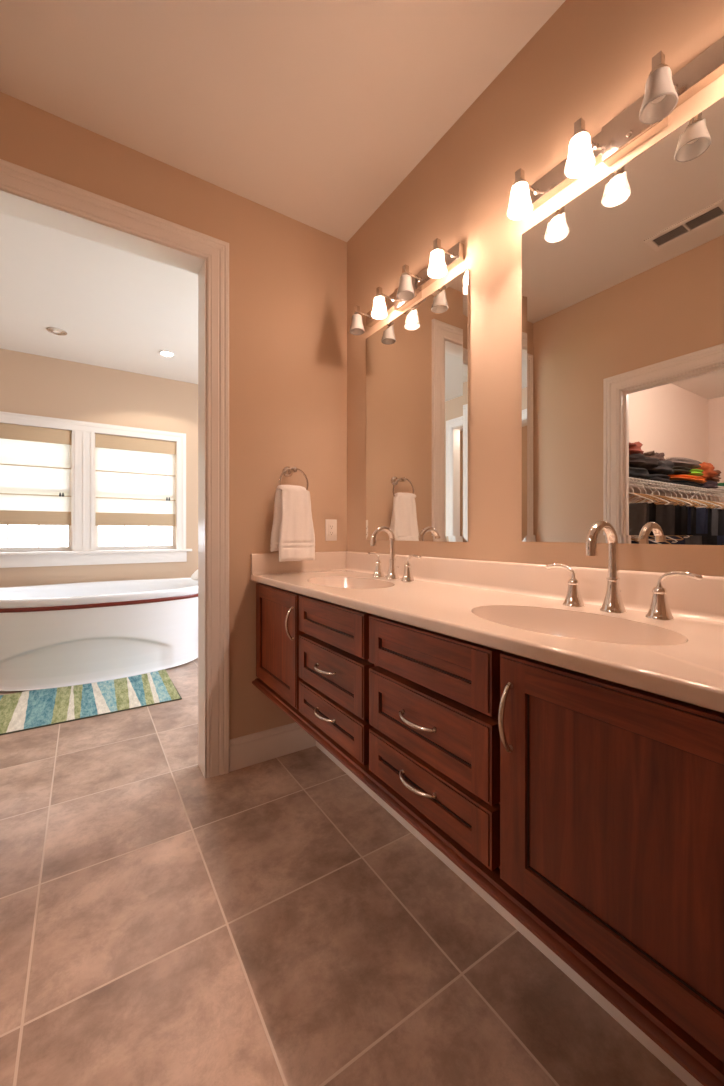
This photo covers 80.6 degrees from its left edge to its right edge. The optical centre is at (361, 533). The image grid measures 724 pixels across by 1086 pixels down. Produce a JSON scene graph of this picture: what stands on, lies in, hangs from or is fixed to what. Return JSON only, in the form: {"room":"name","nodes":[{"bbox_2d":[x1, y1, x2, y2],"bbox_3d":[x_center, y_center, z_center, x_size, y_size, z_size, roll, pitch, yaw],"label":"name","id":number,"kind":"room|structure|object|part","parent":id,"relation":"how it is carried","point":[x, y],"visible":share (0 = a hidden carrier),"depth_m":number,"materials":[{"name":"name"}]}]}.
{"room":"bathroom","nodes":[
{"label":"bathroom","id":0,"kind":"room"},
{"bbox_2d":[0,348,197,587],"bbox_3d":[-2.341,-0.249,4.351,3.620,2.740,0.140,0,0,-33],"label":"wall","id":1,"kind":"structure","parent":0,"point":[30,384],"depth_m":4.15,"materials":[{"name":"beige paint"}]},
{"bbox_2d":[0,445,71,551],"bbox_3d":[-3.076,-0.402,3.877,0.731,1.135,0.050,0,0,-33],"label":"window","id":2,"kind":"structure","parent":1,"relation":"in","point":[69,548],"depth_m":3.94,"materials":[{"name":"white paint"}]},
{"bbox_2d":[0,423,71,524],"bbox_3d":[-3.039,-0.521,3.820,0.723,0.892,0.046,0,0,-33],"label":"roman shade","id":3,"kind":"object","parent":2,"relation":"attached to","point":[35,462],"visible":1,"depth_m":3.88,"materials":[{"name":"beige fabric"}]},
{"bbox_3d":[-2.798,-0.599,3.975,0.014,0.460,0.005,0,0,-33],"label":"pull cord","id":4,"kind":"part","parent":3,"relation":"part of","materials":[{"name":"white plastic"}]},
{"bbox_2d":[0,411,185,550],"bbox_3d":[-2.647,-0.451,4.054,1.839,1.233,0.022,0,0,-33],"label":"trim","id":5,"kind":"structure","parent":1,"relation":"attached to","point":[83,433],"depth_m":4.07,"materials":[{"name":"white paint"}]},
{"bbox_2d":[0,549,191,567],"bbox_3d":[-2.652,0.234,4.061,1.943,0.135,0.105,0,0,-33],"label":"trim","id":6,"kind":"structure","parent":1,"relation":"attached to","point":[49,558],"depth_m":4.07,"materials":[{"name":"white paint"}]},
{"bbox_2d":[95,447,174,549],"bbox_3d":[-2.312,-0.402,4.376,0.730,1.135,0.050,0,0,-33],"label":"window","id":7,"kind":"structure","parent":1,"relation":"in","point":[148,546],"depth_m":4.31,"materials":[{"name":"white paint"}]},
{"bbox_2d":[95,433,175,525],"bbox_3d":[-2.275,-0.521,4.319,0.722,0.892,0.046,0,0,-33],"label":"roman shade","id":8,"kind":"object","parent":7,"relation":"attached to","point":[135,477],"visible":1,"depth_m":4.32,"materials":[{"name":"beige fabric"}]},
{"bbox_3d":[-2.034,-0.599,4.473,0.014,0.460,0.005,0,0,-33],"label":"pull cord","id":9,"kind":"part","parent":8,"relation":"part of","materials":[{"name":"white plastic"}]},
{"bbox_2d":[0,92,346,739],"bbox_3d":[-0.460,-0.249,2.199,2.820,2.740,0.120,0,0,-33],"label":"wall","id":10,"kind":"structure","parent":0,"point":[288,276],"depth_m":2.09,"materials":[{"name":"beige paint"}]},
{"bbox_2d":[0,189,205,777],"bbox_3d":[-1.092,-0.069,1.787,0.815,2.379,0.136,0,0,-33],"label":"trim","id":11,"kind":"structure","parent":10,"relation":"attached to","point":[12,204],"depth_m":1.96,"materials":[{"name":"white paint"}]},
{"bbox_2d":[0,159,228,777],"bbox_3d":[-1.053,-0.120,1.727,1.021,2.482,0.022,0,0,-33],"label":"trim","id":12,"kind":"structure","parent":10,"relation":"attached to","point":[16,179],"depth_m":1.96,"materials":[{"name":"white paint"}]},
{"bbox_2d":[229,722,315,771],"bbox_3d":[-0.431,1.048,2.138,0.466,0.145,0.014,0,0,-33],"label":"baseboard","id":13,"kind":"structure","parent":10,"relation":"attached to","point":[251,749],"depth_m":2.11,"materials":[{"name":"white paint"}]},
{"bbox_2d":[279,467,307,490],"bbox_3d":[-0.356,-0.255,2.137,0.156,0.172,0.095,0,0,-33],"label":"towel ring","id":14,"kind":"object","parent":10,"relation":"attached to","point":[287,471],"visible":0.7,"depth_m":2.13,"materials":[{"name":"silver metal"}]},
{"bbox_3d":[-0.354,-0.314,2.138,0.054,0.054,0.095,0,0,-33],"label":"wall post","id":15,"kind":"part","parent":14,"relation":"part of","materials":[{"name":"silver metal"}]},
{"bbox_2d":[270,485,314,561],"bbox_3d":[-0.340,-0.051,2.103,0.208,0.374,0.112,0,0,-33],"label":"hand towel","id":16,"kind":"object","parent":14,"relation":"hanging from","point":[292,533],"visible":1,"depth_m":2.07,"materials":[{"name":"white fabric"}]},
{"bbox_2d":[325,519,336,540],"bbox_3d":[-0.167,-0.018,2.312,0.070,0.116,0.008,0,0,-33],"label":"electrical outlet","id":17,"kind":"object","parent":10,"relation":"attached to","point":[330,524],"visible":1,"depth_m":2.31,"materials":[{"name":"white plastic"}]},
{"bbox_2d":[329,524,333,535],"bbox_3d":[-0.166,-0.018,2.310,0.034,0.066,0.003,0,0,-33],"label":"receptacle","id":18,"kind":"object","parent":17,"relation":"attached to","point":[331,526],"depth_m":2.31,"materials":[{"name":"white plastic"}]},
{"bbox_2d":[0,0,565,383],"bbox_3d":[-1.641,-1.669,1.237,6.750,0.100,6.200,0,0,-33],"label":"ceiling","id":19,"kind":"structure","parent":0,"point":[313,113],"depth_m":1.60,"materials":[{"name":"white paint"}]},
{"bbox_2d":[47,327,66,335],"bbox_3d":[-2.440,-1.614,3.411,0.136,0.010,0.136,0,0,-33],"label":"recessed light","id":20,"kind":"object","parent":19,"relation":"in","point":[52,330],"visible":1,"depth_m":3.40,"materials":[{"name":"silver metal"}]},
{"bbox_2d":[159,350,174,356],"bbox_3d":[-1.755,-1.615,3.837,0.136,0.008,0.136,0,0,-33],"label":"recessed light","id":21,"kind":"object","parent":19,"relation":"in","point":[163,352],"visible":1,"depth_m":3.83,"materials":[{"name":"white paint"}]},
{"bbox_2d":[0,658,686,1085],"bbox_3d":[-1.641,1.171,1.237,6.750,0.100,6.200,0,0,-33],"label":"floor","id":22,"kind":"structure","parent":0,"point":[271,922],"depth_m":1.16,"materials":[{"name":"tile"}]},
{"bbox_2d":[0,669,181,734],"bbox_3d":[-2.119,1.116,2.729,1.684,0.008,0.732,0,0,-33],"label":"bath rug","id":23,"kind":"object","parent":22,"relation":"on","point":[27,710],"visible":0.97,"depth_m":2.83,"materials":[{"name":"multicoloured fabric"}]},
{"bbox_2d":[0,577,197,690],"bbox_3d":[-2.207,0.766,3.632,1.878,0.685,1.124,0,0,-33],"label":"bathtub","id":24,"kind":"object","parent":22,"relation":"on","point":[66,634],"visible":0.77,"depth_m":3.21,"materials":[{"name":"white ceramic"}]},
{"bbox_2d":[191,570,197,579],"bbox_3d":[-1.535,0.386,4.076,0.165,0.110,0.340,0,0,-33],"label":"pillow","id":25,"kind":"object","parent":24,"relation":"on","point":[194,576],"visible":0.33,"depth_m":4.03,"materials":[{"name":"white fabric"}]},
{"bbox_2d":[347,0,723,576],"bbox_3d":[0.813,-0.249,1.107,0.120,2.740,3.100,0,0,-33],"label":"wall","id":26,"kind":"structure","parent":0,"point":[591,60],"depth_m":1.47,"materials":[{"name":"beige paint"}]},
{"bbox_2d":[353,238,463,327],"bbox_3d":[0.159,-1.048,1.867,0.145,0.126,0.640,0,0,-33],"label":"vanity light","id":27,"kind":"object","parent":26,"relation":"attached to","point":[409,291],"visible":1,"depth_m":1.82,"materials":[{"name":"silver metal"}]},
{"bbox_3d":[-0.024,-1.032,2.084,0.038,0.049,0.038,0,0,-33],"label":"bulb","id":28,"kind":"part","parent":27,"relation":"part of","materials":[{"name":"white glass"}]},
{"bbox_2d":[353,305,360,317],"bbox_3d":[-0.024,-1.083,2.084,0.040,0.051,0.040,0,0,-33],"label":"socket","id":29,"kind":"object","parent":27,"relation":"attached to","point":[357,314],"depth_m":2.08,"materials":[{"name":"silver metal"}]},
{"bbox_3d":[0.078,-1.032,1.927,0.038,0.049,0.038,0,0,-33],"label":"bulb","id":30,"kind":"part","parent":27,"relation":"part of","materials":[{"name":"white glass"}]},
{"bbox_2d":[375,287,383,300],"bbox_3d":[0.078,-1.083,1.927,0.040,0.051,0.040,0,0,-33],"label":"socket","id":31,"kind":"object","parent":27,"relation":"attached to","point":[379,296],"depth_m":1.92,"materials":[{"name":"silver metal"}]},
{"bbox_3d":[0.114,-1.080,1.950,0.077,0.020,0.018,0,0,-33],"label":"arm","id":32,"kind":"part","parent":27,"relation":"part of","materials":[{"name":"silver metal"}]},
{"bbox_3d":[0.181,-1.032,1.769,0.038,0.049,0.038,0,0,-33],"label":"bulb","id":33,"kind":"part","parent":27,"relation":"part of","materials":[{"name":"white glass"}]},
{"bbox_2d":[401,264,409,279],"bbox_3d":[0.181,-1.083,1.769,0.040,0.051,0.040,0,0,-33],"label":"socket","id":34,"kind":"object","parent":27,"relation":"attached to","point":[405,275],"depth_m":1.76,"materials":[{"name":"silver metal"}]},
{"bbox_3d":[0.216,-1.080,1.792,0.077,0.020,0.018,0,0,-33],"label":"arm","id":35,"kind":"part","parent":27,"relation":"part of","materials":[{"name":"silver metal"}]},
{"bbox_3d":[0.284,-1.032,1.612,0.038,0.049,0.038,0,0,-33],"label":"bulb","id":36,"kind":"part","parent":27,"relation":"part of","materials":[{"name":"white glass"}]},
{"bbox_2d":[432,238,441,255],"bbox_3d":[0.284,-1.083,1.612,0.040,0.051,0.040,0,0,-33],"label":"socket","id":37,"kind":"object","parent":27,"relation":"attached to","point":[437,249],"depth_m":1.60,"materials":[{"name":"silver metal"}]},
{"bbox_3d":[0.319,-1.080,1.635,0.077,0.020,0.018,0,0,-33],"label":"arm","id":38,"kind":"part","parent":27,"relation":"part of","materials":[{"name":"silver metal"}]},
{"bbox_2d":[366,269,468,541],"bbox_3d":[0.213,-0.484,1.905,0.010,1.034,0.694,0,0,-33],"label":"wall mirror","id":39,"kind":"object","parent":26,"relation":"attached to","point":[417,364],"visible":1,"depth_m":1.84,"materials":[{"name":"white mirror"}]},
{"bbox_2d":[252,583,723,1085],"bbox_3d":[0.214,0.481,1.396,0.563,0.500,1.955,0,0,-33],"label":"vanity cabinet","id":40,"kind":"object","parent":26,"relation":"attached to","point":[590,809],"visible":0.98,"depth_m":0.77,"materials":[{"name":"brown wood"}]},
{"bbox_3d":[-0.378,0.466,1.874,0.006,0.323,0.343,0,0,-33],"label":"panel","id":41,"kind":"part","parent":40,"relation":"part of","materials":[{"name":"brown wood"}]},
{"bbox_3d":[-0.371,0.466,1.879,0.040,0.450,0.470,0,0,-33],"label":"door","id":42,"kind":"part","parent":40,"relation":"part of","materials":[{"name":"brown wood"}]},
{"bbox_3d":[-0.285,0.356,1.680,0.035,0.136,0.013,0,0,-33],"label":"handle","id":43,"kind":"part","parent":40,"relation":"part of","materials":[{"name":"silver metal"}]},
{"bbox_3d":[-0.137,0.620,1.452,0.035,0.013,0.134,0,0,-33],"label":"handle","id":44,"kind":"part","parent":40,"relation":"part of","materials":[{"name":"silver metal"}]},
{"bbox_3d":[-0.137,0.464,1.452,0.035,0.013,0.134,0,0,-33],"label":"handle","id":45,"kind":"part","parent":40,"relation":"part of","materials":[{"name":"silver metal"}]},
{"bbox_3d":[-0.113,0.631,1.468,0.006,0.008,0.349,0,0,-33],"label":"panel","id":46,"kind":"part","parent":40,"relation":"part of","materials":[{"name":"brown wood"}]},
{"bbox_3d":[-0.113,0.476,1.468,0.006,0.053,0.349,0,0,-33],"label":"panel","id":47,"kind":"part","parent":40,"relation":"part of","materials":[{"name":"brown wood"}]},
{"bbox_3d":[-0.113,0.308,1.468,0.006,0.024,0.349,0,0,-33],"label":"panel","id":48,"kind":"part","parent":40,"relation":"part of","materials":[{"name":"brown wood"}]},
{"bbox_3d":[-0.106,0.308,1.472,0.040,0.135,0.460,0,0,-33],"label":"drawer","id":49,"kind":"part","parent":40,"relation":"part of","materials":[{"name":"brown wood"}]},
{"bbox_3d":[-0.106,0.631,1.472,0.040,0.119,0.460,0,0,-33],"label":"drawer","id":50,"kind":"part","parent":40,"relation":"part of","materials":[{"name":"brown wood"}]},
{"bbox_3d":[-0.106,0.476,1.472,0.040,0.164,0.460,0,0,-33],"label":"drawer","id":51,"kind":"part","parent":40,"relation":"part of","materials":[{"name":"brown wood"}]},
{"bbox_3d":[0.126,0.620,1.049,0.035,0.013,0.134,0,0,-33],"label":"handle","id":52,"kind":"part","parent":40,"relation":"part of","materials":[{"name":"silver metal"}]},
{"bbox_3d":[0.126,0.464,1.049,0.035,0.013,0.134,0,0,-33],"label":"handle","id":53,"kind":"part","parent":40,"relation":"part of","materials":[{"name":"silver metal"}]},
{"bbox_3d":[0.150,0.631,1.065,0.006,0.008,0.337,0,0,-33],"label":"panel","id":54,"kind":"part","parent":40,"relation":"part of","materials":[{"name":"brown wood"}]},
{"bbox_3d":[0.150,0.476,1.065,0.006,0.053,0.337,0,0,-33],"label":"panel","id":55,"kind":"part","parent":40,"relation":"part of","materials":[{"name":"brown wood"}]},
{"bbox_3d":[0.150,0.308,1.065,0.006,0.024,0.337,0,0,-33],"label":"panel","id":56,"kind":"part","parent":40,"relation":"part of","materials":[{"name":"brown wood"}]},
{"bbox_3d":[0.157,0.631,1.069,0.040,0.119,0.448,0,0,-33],"label":"drawer","id":57,"kind":"part","parent":40,"relation":"part of","materials":[{"name":"brown wood"}]},
{"bbox_3d":[0.157,0.476,1.069,0.040,0.164,0.448,0,0,-33],"label":"drawer","id":58,"kind":"part","parent":40,"relation":"part of","materials":[{"name":"brown wood"}]},
{"bbox_3d":[0.157,0.308,1.069,0.040,0.135,0.448,0,0,-33],"label":"drawer","id":59,"kind":"part","parent":40,"relation":"part of","materials":[{"name":"brown wood"}]},
{"bbox_2d":[251,551,723,712],"bbox_3d":[0.225,0.221,1.396,0.547,0.244,1.971,0,0,-33],"label":"countertop","id":60,"kind":"structure","parent":40,"relation":"on","point":[510,607],"depth_m":1.09,"materials":[{"name":"stone"}]},
{"bbox_2d":[308,577,394,588],"bbox_3d":[-0.052,0.271,1.748,0.300,0.144,0.470,0,0,-33],"label":"basin","id":61,"kind":"object","parent":60,"relation":"in","point":[327,582],"depth_m":1.91,"materials":[{"name":"white ceramic"}]},
{"bbox_2d":[368,526,420,581],"bbox_3d":[0.101,0.083,1.848,0.151,0.232,0.378,0,0,-33],"label":"faucet","id":62,"kind":"object","parent":60,"relation":"on","point":[392,574],"visible":1,"depth_m":1.85,"materials":[{"name":"silver metal"}]},
{"bbox_3d":[0.055,0.106,1.991,0.009,0.039,0.089,0,0,-33],"label":"lever","id":63,"kind":"part","parent":62,"relation":"part of","materials":[{"name":"silver metal"}]},
{"bbox_3d":[0.077,0.161,1.958,0.056,0.076,0.056,0,0,-33],"label":"handle","id":64,"kind":"part","parent":62,"relation":"part of","materials":[{"name":"silver metal"}]},
{"bbox_3d":[0.098,0.083,1.847,0.146,0.232,0.060,0,0,-33],"label":"spout","id":65,"kind":"part","parent":62,"relation":"part of","materials":[{"name":"silver metal"}]},
{"bbox_3d":[0.192,0.161,1.782,0.056,0.076,0.056,0,0,-33],"label":"handle","id":66,"kind":"part","parent":62,"relation":"part of","materials":[{"name":"silver metal"}]},
{"bbox_3d":[0.213,0.106,1.749,0.009,0.039,0.089,0,0,-33],"label":"lever","id":67,"kind":"part","parent":62,"relation":"part of","materials":[{"name":"silver metal"}]},
{"bbox_2d":[471,605,687,645],"bbox_3d":[0.456,0.271,0.969,0.300,0.144,0.470,0,0,-33],"label":"basin","id":68,"kind":"object","parent":60,"relation":"in","point":[587,628],"depth_m":1.05,"materials":[{"name":"white ceramic"}]},
{"bbox_2d":[546,520,702,619],"bbox_3d":[0.609,0.083,1.069,0.151,0.232,0.378,0,0,-33],"label":"faucet","id":69,"kind":"object","parent":60,"relation":"on","point":[659,609],"visible":1,"depth_m":1.07,"materials":[{"name":"silver metal"}]},
{"bbox_3d":[0.563,0.106,1.212,0.009,0.039,0.089,0,0,-33],"label":"lever","id":70,"kind":"part","parent":69,"relation":"part of","materials":[{"name":"silver metal"}]},
{"bbox_3d":[0.585,0.161,1.179,0.056,0.076,0.056,0,0,-33],"label":"handle","id":71,"kind":"part","parent":69,"relation":"part of","materials":[{"name":"silver metal"}]},
{"bbox_3d":[0.606,0.083,1.068,0.146,0.232,0.060,0,0,-33],"label":"spout","id":72,"kind":"part","parent":69,"relation":"part of","materials":[{"name":"silver metal"}]},
{"bbox_3d":[0.700,0.161,1.003,0.056,0.076,0.056,0,0,-33],"label":"handle","id":73,"kind":"part","parent":69,"relation":"part of","materials":[{"name":"silver metal"}]},
{"bbox_3d":[0.721,0.106,0.970,0.009,0.039,0.089,0,0,-33],"label":"lever","id":74,"kind":"part","parent":69,"relation":"part of","materials":[{"name":"silver metal"}]},
{"bbox_3d":[0.276,0.356,0.820,0.035,0.136,0.013,0,0,-33],"label":"handle","id":75,"kind":"part","parent":40,"relation":"part of","materials":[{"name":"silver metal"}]},
{"bbox_3d":[0.418,0.466,0.669,0.040,0.450,0.467,0,0,-33],"label":"door","id":76,"kind":"part","parent":40,"relation":"part of","materials":[{"name":"brown wood"}]},
{"bbox_3d":[0.411,0.466,0.664,0.006,0.323,0.340,0,0,-33],"label":"panel","id":77,"kind":"part","parent":40,"relation":"part of","materials":[{"name":"brown wood"}]},
{"bbox_2d":[345,551,723,622],"bbox_3d":[0.441,0.154,1.536,0.033,0.110,1.970,0,0,-33],"label":"backsplash","id":78,"kind":"structure","parent":26,"relation":"attached to","point":[703,599],"depth_m":1.30,"materials":[{"name":"stone"}]},
{"bbox_2d":[513,36,723,211],"bbox_3d":[0.666,-1.048,1.089,0.145,0.126,0.640,0,0,-33],"label":"vanity light","id":79,"kind":"object","parent":26,"relation":"attached to","point":[647,116],"visible":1,"depth_m":1.11,"materials":[{"name":"white glass"}]},
{"bbox_3d":[0.483,-1.032,1.306,0.038,0.049,0.038,0,0,-33],"label":"bulb","id":80,"kind":"part","parent":79,"relation":"part of","materials":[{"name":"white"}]},
{"bbox_2d":[513,168,526,192],"bbox_3d":[0.483,-1.083,1.306,0.040,0.051,0.040,0,0,-33],"label":"socket","id":81,"kind":"object","parent":79,"relation":"attached to","point":[520,183],"depth_m":1.30,"materials":[{"name":"silver metal"}]},
{"bbox_3d":[0.518,-1.080,1.329,0.077,0.020,0.018,0,0,-33],"label":"arm","id":82,"kind":"part","parent":79,"relation":"part of","materials":[{"name":"silver metal"}]},
{"bbox_3d":[0.586,-1.032,1.149,0.038,0.049,0.038,0,0,-33],"label":"bulb","id":83,"kind":"part","parent":79,"relation":"part of","materials":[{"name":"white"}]},
{"bbox_2d":[571,118,587,146],"bbox_3d":[0.586,-1.083,1.149,0.040,0.051,0.040,0,0,-33],"label":"socket","id":84,"kind":"object","parent":79,"relation":"attached to","point":[580,134],"depth_m":1.14,"materials":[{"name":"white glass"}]},
{"bbox_3d":[0.621,-1.080,1.171,0.077,0.020,0.018,0,0,-33],"label":"arm","id":85,"kind":"part","parent":79,"relation":"part of","materials":[{"name":"silver metal"}]},
{"bbox_3d":[0.689,-1.032,0.991,0.038,0.049,0.038,0,0,-33],"label":"bulb","id":86,"kind":"part","parent":79,"relation":"part of","materials":[{"name":"white glass"}]},
{"bbox_2d":[648,51,668,86],"bbox_3d":[0.689,-1.083,0.991,0.040,0.051,0.040,0,0,-33],"label":"socket","id":87,"kind":"object","parent":79,"relation":"attached to","point":[660,70],"depth_m":0.98,"materials":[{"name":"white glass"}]},
{"bbox_3d":[0.724,-1.080,1.014,0.077,0.020,0.018,0,0,-33],"label":"arm","id":88,"kind":"part","parent":79,"relation":"part of","materials":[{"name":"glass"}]},
{"bbox_2d":[522,97,723,544],"bbox_3d":[0.722,-0.482,1.125,0.010,1.018,0.694,0,0,-33],"label":"wall mirror","id":89,"kind":"object","parent":26,"relation":"attached to","point":[623,283],"visible":1,"depth_m":1.13,"materials":[{"name":"white mirror"}]},
{"bbox_3d":[0.366,0.926,1.513,0.186,0.390,1.930,0,0,-33],"label":"wall","id":90,"kind":"structure","parent":0,"visible":0},
{"bbox_2d":[316,741,702,1085],"bbox_3d":[0.282,1.048,1.459,0.014,0.145,1.930,0,0,-33],"label":"baseboard","id":91,"kind":"structure","parent":90,"relation":"attached to","point":[668,1061],"depth_m":1.13,"materials":[{"name":"white paint"}]}
]}

